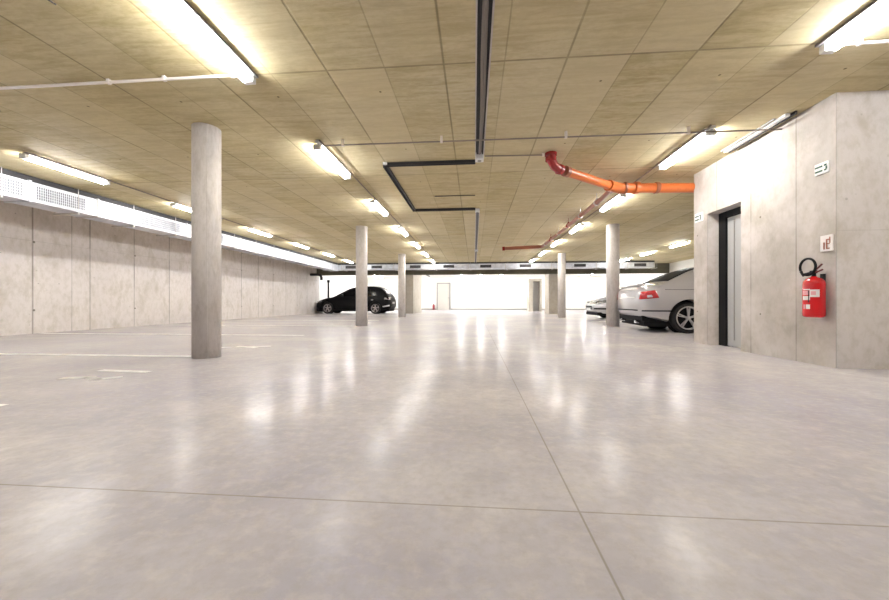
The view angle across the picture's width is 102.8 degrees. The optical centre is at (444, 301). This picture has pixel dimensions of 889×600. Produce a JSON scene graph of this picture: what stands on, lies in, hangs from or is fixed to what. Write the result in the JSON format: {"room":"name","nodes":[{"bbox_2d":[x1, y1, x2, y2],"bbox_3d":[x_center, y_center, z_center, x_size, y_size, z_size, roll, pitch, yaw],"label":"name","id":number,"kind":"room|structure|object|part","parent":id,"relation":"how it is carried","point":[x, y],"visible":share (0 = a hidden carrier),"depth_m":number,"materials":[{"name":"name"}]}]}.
{"room":"parking garage","nodes":[
{"label":"parking garage","id":0,"kind":"room"},
{"bbox_2d":[0,201,367,335],"bbox_3d":[-8.266,-0.700,11.022,0.300,2.700,38.600,0,0,5],"label":"wall","id":1,"kind":"structure","parent":0,"point":[59,273],"depth_m":8.87,"materials":[{"name":"concrete"}]},
{"bbox_2d":[310,273,322,279],"bbox_3d":[-7.045,-1.395,19.551,0.700,0.370,0.139,0,0,5],"label":"pipe","id":2,"kind":"object","parent":1,"relation":"attached to","point":[311,274],"visible":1,"depth_m":19.50,"materials":[{"name":"grey metal"}]},
{"bbox_2d":[405,275,421,313],"bbox_3d":[-1.883,-0.690,21.540,0.520,2.679,3.180,0,0,5],"label":"wall","id":3,"kind":"structure","parent":0,"point":[413,283],"depth_m":20.02,"materials":[{"name":"concrete"}]},
{"bbox_2d":[317,263,668,275],"bbox_3d":[2.292,-1.790,19.728,19.300,0.520,0.300,0,0,5],"label":"beam","id":4,"kind":"structure","parent":3,"relation":"attached to","point":[660,268],"depth_m":19.51,"materials":[{"name":"metal"}]},
{"bbox_2d":[0,310,888,599],"bbox_3d":[1.501,0.750,10.211,19.900,0.200,39.200,0,0,5],"label":"floor","id":5,"kind":"structure","parent":0,"point":[426,454],"depth_m":1.44,"materials":[{"name":"concrete"}]},
{"bbox_2d":[0,353,190,356],"bbox_3d":[-5.755,0.649,4.462,5.690,0.002,0.110,0,0,5],"label":"parking line","id":6,"kind":"object","parent":5,"relation":"on","point":[0,353],"visible":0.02,"depth_m":4.30,"materials":[{"name":"white paint"}]},
{"bbox_2d":[59,369,150,380],"bbox_3d":[-3.023,0.648,3.164,0.540,0.002,0.452,0,0,5],"label":"parking line","id":7,"kind":"object","parent":5,"relation":"on","point":[90,378],"visible":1,"depth_m":3.05,"materials":[{"name":"white paint"}]},
{"bbox_2d":[38,333,302,335],"bbox_3d":[-5.553,0.649,7.134,5.650,0.002,0.100,0,0,5],"label":"parking line","id":8,"kind":"object","parent":5,"relation":"on","point":[38,333],"visible":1,"depth_m":7.30,"materials":[{"name":"paint"}]},
{"bbox_2d":[191,122,220,358],"bbox_3d":[-2.812,-0.700,4.197,0.296,2.700,0.296,0,0,5],"label":"concrete column","id":9,"kind":"structure","parent":5,"relation":"on","point":[205,138],"depth_m":4.08,"materials":[{"name":"grey concrete"}]},
{"bbox_2d":[221,346,269,347],"bbox_3d":[-2.895,0.648,5.130,0.698,0.002,0.265,0,0,1],"label":"parking line","id":10,"kind":"object","parent":5,"relation":"on","point":[236,346],"visible":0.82,"depth_m":5.17,"materials":[{"name":"white paint"}]},
{"bbox_2d":[245,325,298,325],"bbox_3d":[-5.328,0.649,9.845,5.650,0.002,0.100,0,0,5],"label":"parking line","id":11,"kind":"object","parent":5,"relation":"on","point":[245,325],"visible":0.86,"depth_m":9.79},
{"bbox_2d":[318,320,355,320],"bbox_3d":[-5.102,0.649,12.566,5.650,0.002,0.100,0,0,5],"label":"parking line","id":12,"kind":"object","parent":5,"relation":"on","point":[318,320],"visible":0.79,"depth_m":12.43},
{"bbox_2d":[317,286,395,313],"bbox_3d":[-5.085,-0.108,20.542,4.362,1.596,2.180,0,0,5],"label":"hatchback car","id":13,"kind":"object","parent":5,"relation":"on","point":[379,299],"visible":0.93,"depth_m":19.74,"materials":[{"name":"black paint"}]},
{"bbox_2d":[356,226,366,325],"bbox_3d":[-2.257,-0.700,9.670,0.310,2.700,0.310,0,0,5],"label":"concrete column","id":14,"kind":"structure","parent":5,"relation":"on","point":[361,231],"depth_m":9.54,"materials":[{"name":"grey concrete"}]},
{"bbox_2d":[398,254,404,316],"bbox_3d":[-1.827,-0.700,15.204,0.310,2.700,0.310,0,0,5],"label":"concrete column","id":15,"kind":"structure","parent":5,"relation":"on","point":[401,257],"depth_m":15.07,"materials":[{"name":"grey concrete"}]},
{"bbox_2d":[558,253,565,317],"bbox_3d":[4.934,-0.700,14.943,0.320,2.700,0.320,0,0,5],"label":"concrete column","id":16,"kind":"structure","parent":5,"relation":"on","point":[561,256],"depth_m":14.80,"materials":[{"name":"grey concrete"}]},
{"bbox_2d":[586,297,620,318],"bbox_3d":[7.956,-0.058,14.140,4.325,1.495,2.160,0,0,5],"label":"hatchback car","id":17,"kind":"object","parent":5,"relation":"on","point":[597,306],"visible":0.22,"depth_m":13.79,"materials":[{"name":"grey paint"}]},
{"bbox_2d":[606,224,619,326],"bbox_3d":[4.477,-0.700,9.442,0.320,2.700,0.320,0,0,5],"label":"concrete column","id":18,"kind":"structure","parent":5,"relation":"on","point":[612,230],"depth_m":9.31,"materials":[{"name":"grey concrete"}]},
{"bbox_2d":[617,267,693,332],"bbox_3d":[6.673,-0.075,7.946,4.864,1.530,2.230,0,0,9],"label":"car","id":19,"kind":"object","parent":5,"relation":"on","point":[666,300],"visible":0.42,"depth_m":7.46,"materials":[{"name":"grey paint"}]},
{"bbox_2d":[639,290,658,298],"bbox_3d":[4.302,-0.153,7.479,0.382,0.196,0.072,0,0,37],"label":"tail lamp","id":20,"kind":"object","parent":19,"relation":"attached to","point":[643,294],"depth_m":7.46,"materials":[{"name":"red plastic"}]},
{"bbox_2d":[0,0,888,277],"bbox_3d":[1.501,-2.165,10.211,19.900,0.270,39.200,0,0,5],"label":"ceiling","id":21,"kind":"structure","parent":0,"point":[329,72],"depth_m":3.68,"materials":[{"name":"concrete"}]},
{"bbox_2d":[19,152,111,184],"bbox_3d":[-5.710,-2.009,5.411,0.124,0.080,1.140,0,0,5],"label":"tube light","id":22,"kind":"object","parent":21,"relation":"attached to","point":[21,155],"visible":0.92,"depth_m":5.31,"materials":[{"name":"white plastic"}]},
{"bbox_2d":[0,71,246,89],"bbox_3d":[-4.286,-2.027,3.366,5.060,0.044,0.030,0,0,5],"label":"conduit","id":23,"kind":"object","parent":21,"relation":"attached to","point":[164,78],"visible":0.96,"depth_m":3.25,"materials":[{"name":"beige"}]},
{"bbox_2d":[0,167,337,270],"bbox_3d":[-6.963,-1.817,5.270,0.510,0.465,27.150,0,0,5],"label":"air duct","id":24,"kind":"object","parent":21,"relation":"hanging from","point":[15,187],"visible":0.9,"depth_m":7.12,"materials":[{"name":"grey metal"}]},
{"bbox_2d":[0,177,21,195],"bbox_3d":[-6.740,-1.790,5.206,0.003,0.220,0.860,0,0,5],"label":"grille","id":25,"kind":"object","parent":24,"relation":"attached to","point":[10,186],"depth_m":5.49,"materials":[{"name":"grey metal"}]},
{"bbox_2d":[0,176,22,195],"bbox_3d":[-6.737,-1.790,5.206,0.009,0.226,0.868,0,0,5],"label":"vent grille","id":26,"kind":"object","parent":24,"relation":"attached to","point":[10,186],"depth_m":5.50,"materials":[{"name":"white metal"}]},
{"bbox_2d":[36,186,85,210],"bbox_3d":[-6.655,-1.790,6.182,0.009,0.226,0.748,0,0,5],"label":"vent grille","id":27,"kind":"object","parent":24,"relation":"attached to","point":[44,194],"depth_m":6.15,"materials":[{"name":"white metal"}]},
{"bbox_2d":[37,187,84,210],"bbox_3d":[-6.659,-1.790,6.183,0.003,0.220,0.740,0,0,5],"label":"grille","id":28,"kind":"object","parent":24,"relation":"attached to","point":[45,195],"depth_m":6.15,"materials":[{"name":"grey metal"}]},
{"bbox_2d":[138,213,178,232],"bbox_3d":[-6.499,-1.790,8.116,0.003,0.220,1.100,0,0,5],"label":"grille","id":29,"kind":"object","parent":24,"relation":"attached to","point":[147,220],"depth_m":8.07,"materials":[{"name":"grey metal"}]},
{"bbox_2d":[254,244,265,252],"bbox_3d":[-6.180,-1.790,11.903,0.009,0.226,0.708,0,0,5],"label":"vent grille","id":30,"kind":"object","parent":24,"relation":"attached to","point":[258,248],"depth_m":11.87,"materials":[{"name":"white metal"}]},
{"bbox_2d":[289,253,297,260],"bbox_3d":[-5.998,-1.790,14.095,0.009,0.226,0.708,0,0,5],"label":"vent grille","id":31,"kind":"object","parent":24,"relation":"attached to","point":[292,256],"depth_m":14.10,"materials":[{"name":"white metal"}]},
{"bbox_2d":[170,202,190,211],"bbox_3d":[-5.508,-2.009,7.833,0.124,0.080,1.140,0,0,5],"label":"tube light","id":32,"kind":"object","parent":21,"relation":"attached to","point":[171,204],"visible":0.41,"depth_m":7.42,"materials":[{"name":"white plastic"}]},
{"bbox_2d":[23,151,355,262],"bbox_3d":[-5.107,-2.022,11.713,0.020,0.020,13.900,0,0,5],"label":"conduit","id":33,"kind":"object","parent":21,"relation":"attached to","point":[23,151],"visible":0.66,"depth_m":6.22,"materials":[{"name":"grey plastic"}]},
{"bbox_2d":[158,0,258,84],"bbox_3d":[-1.794,-2.009,2.658,0.124,0.080,1.140,0,0,5],"label":"tube light","id":34,"kind":"object","parent":21,"relation":"attached to","point":[250,79],"visible":0.99,"depth_m":2.71,"materials":[{"name":"white plastic"}]},
{"bbox_2d":[246,227,272,236],"bbox_3d":[-5.307,-2.009,10.255,0.124,0.080,1.140,0,0,5],"label":"tube light","id":35,"kind":"object","parent":21,"relation":"attached to","point":[247,228],"visible":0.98,"depth_m":10.18,"materials":[{"name":"white plastic"}]},
{"bbox_2d":[292,242,309,248],"bbox_3d":[-5.106,-2.009,12.676,0.124,0.080,1.140,0,0,5],"label":"tube light","id":36,"kind":"object","parent":21,"relation":"attached to","point":[293,243],"visible":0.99,"depth_m":12.62,"materials":[{"name":"white"}]},
{"bbox_2d":[313,144,351,178],"bbox_3d":[-1.588,-2.009,5.139,0.124,0.080,1.140,0,0,5],"label":"tube light","id":37,"kind":"object","parent":21,"relation":"attached to","point":[317,148],"visible":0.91,"depth_m":4.98,"materials":[{"name":"white plastic"}]},
{"bbox_2d":[319,140,434,260],"bbox_3d":[-0.992,-2.022,11.371,0.020,0.020,13.900,0,0,5],"label":"conduit","id":38,"kind":"object","parent":21,"relation":"attached to","point":[319,140],"visible":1,"depth_m":6.25,"materials":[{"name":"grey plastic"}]},
{"bbox_2d":[370,199,388,216],"bbox_3d":[-1.382,-2.009,7.621,0.124,0.080,1.140,0,0,5],"label":"tube light","id":39,"kind":"object","parent":21,"relation":"attached to","point":[373,201],"visible":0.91,"depth_m":7.55,"materials":[{"name":"white plastic"}]},
{"bbox_2d":[383,166,415,210],"bbox_3d":[-0.775,-2.026,6.547,0.070,0.043,2.520,0,0,5],"label":"cable tray","id":40,"kind":"object","parent":21,"relation":"attached to","point":[388,170],"visible":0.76,"depth_m":6.21,"materials":[{"name":"grey metal"}]},
{"bbox_2d":[397,226,407,235],"bbox_3d":[-1.175,-2.009,10.102,0.124,0.080,1.140,0,0,5],"label":"tube light","id":41,"kind":"object","parent":21,"relation":"attached to","point":[398,227],"visible":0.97,"depth_m":9.95,"materials":[{"name":"white plastic"}]},
{"bbox_2d":[383,159,474,166],"bbox_3d":[-0.226,-2.026,5.191,1.350,0.043,0.070,0,0,5],"label":"cable tray","id":42,"kind":"object","parent":21,"relation":"attached to","point":[445,162],"visible":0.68,"depth_m":5.18,"materials":[{"name":"grey metal"}]},
{"bbox_3d":[-0.223,-2.026,5.220,1.350,0.043,0.012,0,0,5],"label":"rail","id":43,"kind":"part","parent":42,"relation":"part of","materials":[{"name":"grey metal"}]},
{"bbox_2d":[413,208,474,211],"bbox_3d":[-0.015,-2.026,7.793,1.380,0.043,0.070,0,0,5],"label":"cable tray","id":44,"kind":"object","parent":21,"relation":"attached to","point":[434,209],"visible":0.84,"depth_m":7.78,"materials":[{"name":"grey metal"}]},
{"bbox_3d":[-0.012,-2.026,7.822,1.380,0.043,0.012,0,0,5],"label":"rail","id":45,"kind":"part","parent":44,"relation":"part of","materials":[{"name":"grey metal"}]},
{"bbox_2d":[435,195,474,196],"bbox_3d":[0.195,-2.022,6.757,0.770,0.016,0.016,0,0,5],"label":"conduit","id":46,"kind":"object","parent":21,"relation":"attached to","point":[448,195],"visible":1,"depth_m":6.75,"materials":[{"name":"grey metal"}]},
{"bbox_2d":[475,212,479,261],"bbox_3d":[1.161,-2.024,13.008,0.090,0.048,10.280,0,0,5],"label":"cable tray","id":47,"kind":"object","parent":21,"relation":"attached to","point":[476,214],"visible":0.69,"depth_m":10.11,"materials":[{"name":"grey metal"}]},
{"bbox_2d":[475,153,483,161],"bbox_3d":[0.483,-1.996,4.907,0.116,0.105,0.116,0,0,5],"label":"junction box","id":48,"kind":"object","parent":21,"relation":"attached to","point":[478,158],"visible":0.79,"depth_m":4.85,"materials":[{"name":"white plastic"}]},
{"bbox_2d":[475,0,494,155],"bbox_3d":[-0.092,-2.022,-2.019,0.126,0.053,13.760,0,0,5],"label":"cable tray","id":49,"kind":"object","parent":21,"relation":"attached to","point":[484,8],"visible":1,"depth_m":3.00,"materials":[{"name":"grey metal"}]},
{"bbox_3d":[-0.149,-2.022,-2.015,0.012,0.053,13.760,0,0,5],"label":"rail","id":50,"kind":"part","parent":49,"relation":"part of","materials":[{"name":"black metal"}]},
{"bbox_3d":[-0.036,-2.022,-2.024,0.012,0.053,13.760,0,0,5],"label":"rail","id":51,"kind":"part","parent":49,"relation":"part of","materials":[{"name":"black metal"}]},
{"bbox_2d":[338,261,654,270],"bbox_3d":[2.246,-1.860,18.457,16.580,0.380,0.580,0,0,5],"label":"air duct","id":52,"kind":"object","parent":21,"relation":"hanging from","point":[552,265],"visible":0.94,"depth_m":18.18,"materials":[{"name":"grey metal"}]},
{"bbox_2d":[574,264,585,266],"bbox_3d":[6.799,-1.840,17.817,0.560,0.140,0.003,0,0,5],"label":"grille","id":53,"kind":"object","parent":52,"relation":"attached to","point":[575,265],"depth_m":17.81,"materials":[{"name":"grey metal"}]},
{"bbox_2d":[485,153,544,156],"bbox_3d":[0.975,-2.027,4.905,0.831,0.044,0.031,0,0,3],"label":"conduit","id":54,"kind":"object","parent":21,"relation":"attached to","point":[542,154],"visible":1,"depth_m":4.89,"materials":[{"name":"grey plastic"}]},
{"bbox_2d":[323,126,781,146],"bbox_3d":[1.169,-2.007,4.287,5.420,0.083,0.031,0,0,5],"label":"conduit","id":55,"kind":"object","parent":21,"relation":"attached to","point":[565,136],"visible":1,"depth_m":4.27,"materials":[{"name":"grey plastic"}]},
{"bbox_2d":[708,125,715,130],"bbox_3d":[3.113,-2.026,4.136,0.060,0.045,0.060,0,0,5],"label":"junction box","id":56,"kind":"object","parent":55,"relation":"on","point":[712,127],"visible":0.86,"depth_m":4.11,"materials":[{"name":"white plastic"}]},
{"bbox_2d":[502,191,612,250],"bbox_3d":[3.007,-1.913,9.166,1.350,0.270,6.570,0,0,-6],"label":"drain pipe","id":57,"kind":"object","parent":21,"relation":"attached to","point":[597,201],"visible":0.95,"depth_m":8.67,"materials":[{"name":"brown plastic"}]},
{"bbox_2d":[569,222,584,233],"bbox_3d":[3.591,-2.009,9.706,0.130,0.080,1.140,0,0,5],"label":"tube light","id":58,"kind":"object","parent":21,"relation":"attached to","point":[581,224],"visible":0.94,"depth_m":9.61,"materials":[{"name":"white plastic"}]},
{"bbox_2d":[598,193,625,211],"bbox_3d":[3.385,-2.009,7.224,0.130,0.080,1.140,0,0,5],"label":"tube light","id":59,"kind":"object","parent":21,"relation":"attached to","point":[621,195],"visible":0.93,"depth_m":7.10,"materials":[{"name":"white plastic"}]},
{"bbox_2d":[545,151,694,193],"bbox_3d":[3.033,-1.904,5.557,3.549,0.299,0.662,0,0,-15],"label":"drain pipe","id":60,"kind":"object","parent":21,"relation":"attached to","point":[565,171],"visible":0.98,"depth_m":5.65,"materials":[{"name":"orange plastic"}]},
{"bbox_2d":[528,124,711,261],"bbox_3d":[3.622,-2.022,10.988,0.020,0.020,13.900,0,0,5],"label":"conduit","id":61,"kind":"object","parent":21,"relation":"attached to","point":[710,125],"visible":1,"depth_m":5.35,"materials":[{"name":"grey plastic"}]},
{"bbox_2d":[639,251,654,255],"bbox_3d":[8.383,-2.009,14.726,0.130,0.080,1.140,0,0,5],"label":"tube light","id":62,"kind":"object","parent":21,"relation":"attached to","point":[649,251],"visible":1,"depth_m":14.65,"materials":[{"name":"white"}]},
{"bbox_2d":[668,241,689,247],"bbox_3d":[8.193,-2.009,12.434,0.130,0.080,1.140,0,0,5],"label":"tube light","id":63,"kind":"object","parent":21,"relation":"attached to","point":[687,242],"visible":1,"depth_m":12.36,"materials":[{"name":"white plastic"}]},
{"bbox_2d":[658,128,715,169],"bbox_3d":[3.179,-2.009,4.743,0.130,0.080,1.140,0,0,5],"label":"tube light","id":64,"kind":"object","parent":21,"relation":"attached to","point":[708,135],"visible":0.86,"depth_m":4.65,"materials":[{"name":"white plastic"}]},
{"bbox_2d":[721,111,796,152],"bbox_3d":[3.759,-2.032,4.303,0.120,0.034,1.000,0,0,5],"label":"tube light","id":65,"kind":"object","parent":21,"relation":"attached to","point":[774,122],"depth_m":4.25,"materials":[{"name":"white plastic"}]},
{"bbox_2d":[815,0,888,54],"bbox_3d":[2.973,-2.009,2.262,0.130,0.080,1.140,0,0,5],"label":"tube light","id":66,"kind":"object","parent":21,"relation":"attached to","point":[825,46],"visible":1,"depth_m":2.61,"materials":[{"name":"grey plastic"}]},
{"bbox_2d":[833,38,888,45],"bbox_3d":[6.729,-2.027,2.481,7.400,0.044,0.030,0,0,5],"label":"conduit","id":67,"kind":"object","parent":21,"relation":"attached to","point":[859,42],"visible":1,"depth_m":2.76,"materials":[{"name":"beige"}]},
{"bbox_2d":[368,277,601,309],"bbox_3d":[3.111,-0.700,29.594,19.900,2.700,0.300,0,0,5],"label":"wall","id":68,"kind":"structure","parent":0,"point":[488,292],"depth_m":29.36,"materials":[{"name":"white paint"}]},
{"bbox_2d":[437,283,450,309],"bbox_3d":[-0.080,-0.485,29.648,1.170,2.270,0.120,0,0,5],"label":"door","id":69,"kind":"structure","parent":68,"relation":"in","point":[443,289],"depth_m":29.64,"materials":[{"name":"grey"}]},
{"bbox_2d":[394,308,585,309],"bbox_3d":[3.098,0.600,29.430,19.300,0.100,0.030,0,0,5],"label":"baseboard","id":70,"kind":"structure","parent":68,"relation":"attached to","point":[394,308],"depth_m":29.35,"materials":[{"name":"grey"}]},
{"bbox_2d":[527,279,541,311],"bbox_3d":[6.253,-0.470,24.717,0.870,2.240,0.900,0,0,5],"label":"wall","id":71,"kind":"structure","parent":0,"point":[529,281],"depth_m":24.30,"materials":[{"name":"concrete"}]},
{"bbox_2d":[533,282,538,310],"bbox_3d":[6.321,-0.378,24.629,0.420,2.045,0.055,0,0,5],"label":"door","id":72,"kind":"structure","parent":71,"relation":"attached to","point":[535,284],"depth_m":24.60,"materials":[{"name":"grey"}]},
{"bbox_2d":[545,274,557,313],"bbox_3d":[6.002,-0.690,19.881,0.530,2.679,1.180,0,0,5],"label":"wall","id":73,"kind":"structure","parent":0,"point":[551,280],"depth_m":19.31,"materials":[{"name":"concrete"}]},
{"bbox_2d":[602,258,693,296],"bbox_3d":[11.267,-0.700,9.399,0.300,2.700,38.600,0,0,5],"label":"wall","id":74,"kind":"structure","parent":0,"point":[625,279],"depth_m":21.77,"materials":[{"name":"white paint"}]},
{"bbox_2d":[694,90,888,368],"bbox_3d":[7.297,-0.700,4.316,6.770,2.700,2.250,0,0,5],"label":"wall","id":75,"kind":"structure","parent":0,"point":[786,209],"depth_m":3.78,"materials":[{"name":"concrete"}]},
{"bbox_2d":[695,211,702,222],"bbox_3d":[3.997,-1.330,5.578,0.016,0.140,0.200,0,0,5],"label":"exit sign","id":76,"kind":"object","parent":75,"relation":"attached to","point":[699,216],"visible":1,"depth_m":5.56,"materials":[{"name":"white plastic"}]},
{"bbox_2d":[719,206,740,347],"bbox_3d":[4.150,-0.341,5.034,0.057,1.981,0.672,0,0,5],"label":"door","id":77,"kind":"structure","parent":75,"relation":"in","point":[729,221],"depth_m":5.16,"materials":[{"name":"grey metal"}]},
{"bbox_3d":[4.148,-0.318,5.084,0.005,1.735,0.020,0,0,5],"label":"trim","id":78,"kind":"part","parent":77,"relation":"part of","materials":[{"name":"grey"}]},
{"bbox_2d":[799,258,825,317],"bbox_3d":[3.737,-0.150,3.615,0.172,0.611,0.204,0,0,-39],"label":"fire extinguisher","id":79,"kind":"object","parent":75,"relation":"attached to","point":[814,287],"visible":1,"depth_m":3.56,"materials":[{"name":"red metal"}]},
{"bbox_2d":[815,160,829,176],"bbox_3d":[3.834,-1.357,3.607,0.016,0.115,0.145,0,0,5],"label":"exit sign","id":80,"kind":"object","parent":75,"relation":"attached to","point":[824,167],"visible":1,"depth_m":3.60,"materials":[{"name":"white plastic"}]},
{"bbox_2d":[820,234,833,251],"bbox_3d":[3.829,-0.590,3.558,0.016,0.160,0.125,0,0,5],"label":"sign","id":81,"kind":"object","parent":75,"relation":"attached to","point":[827,241],"visible":1,"depth_m":3.54,"materials":[{"name":"white plastic"}]}
]}

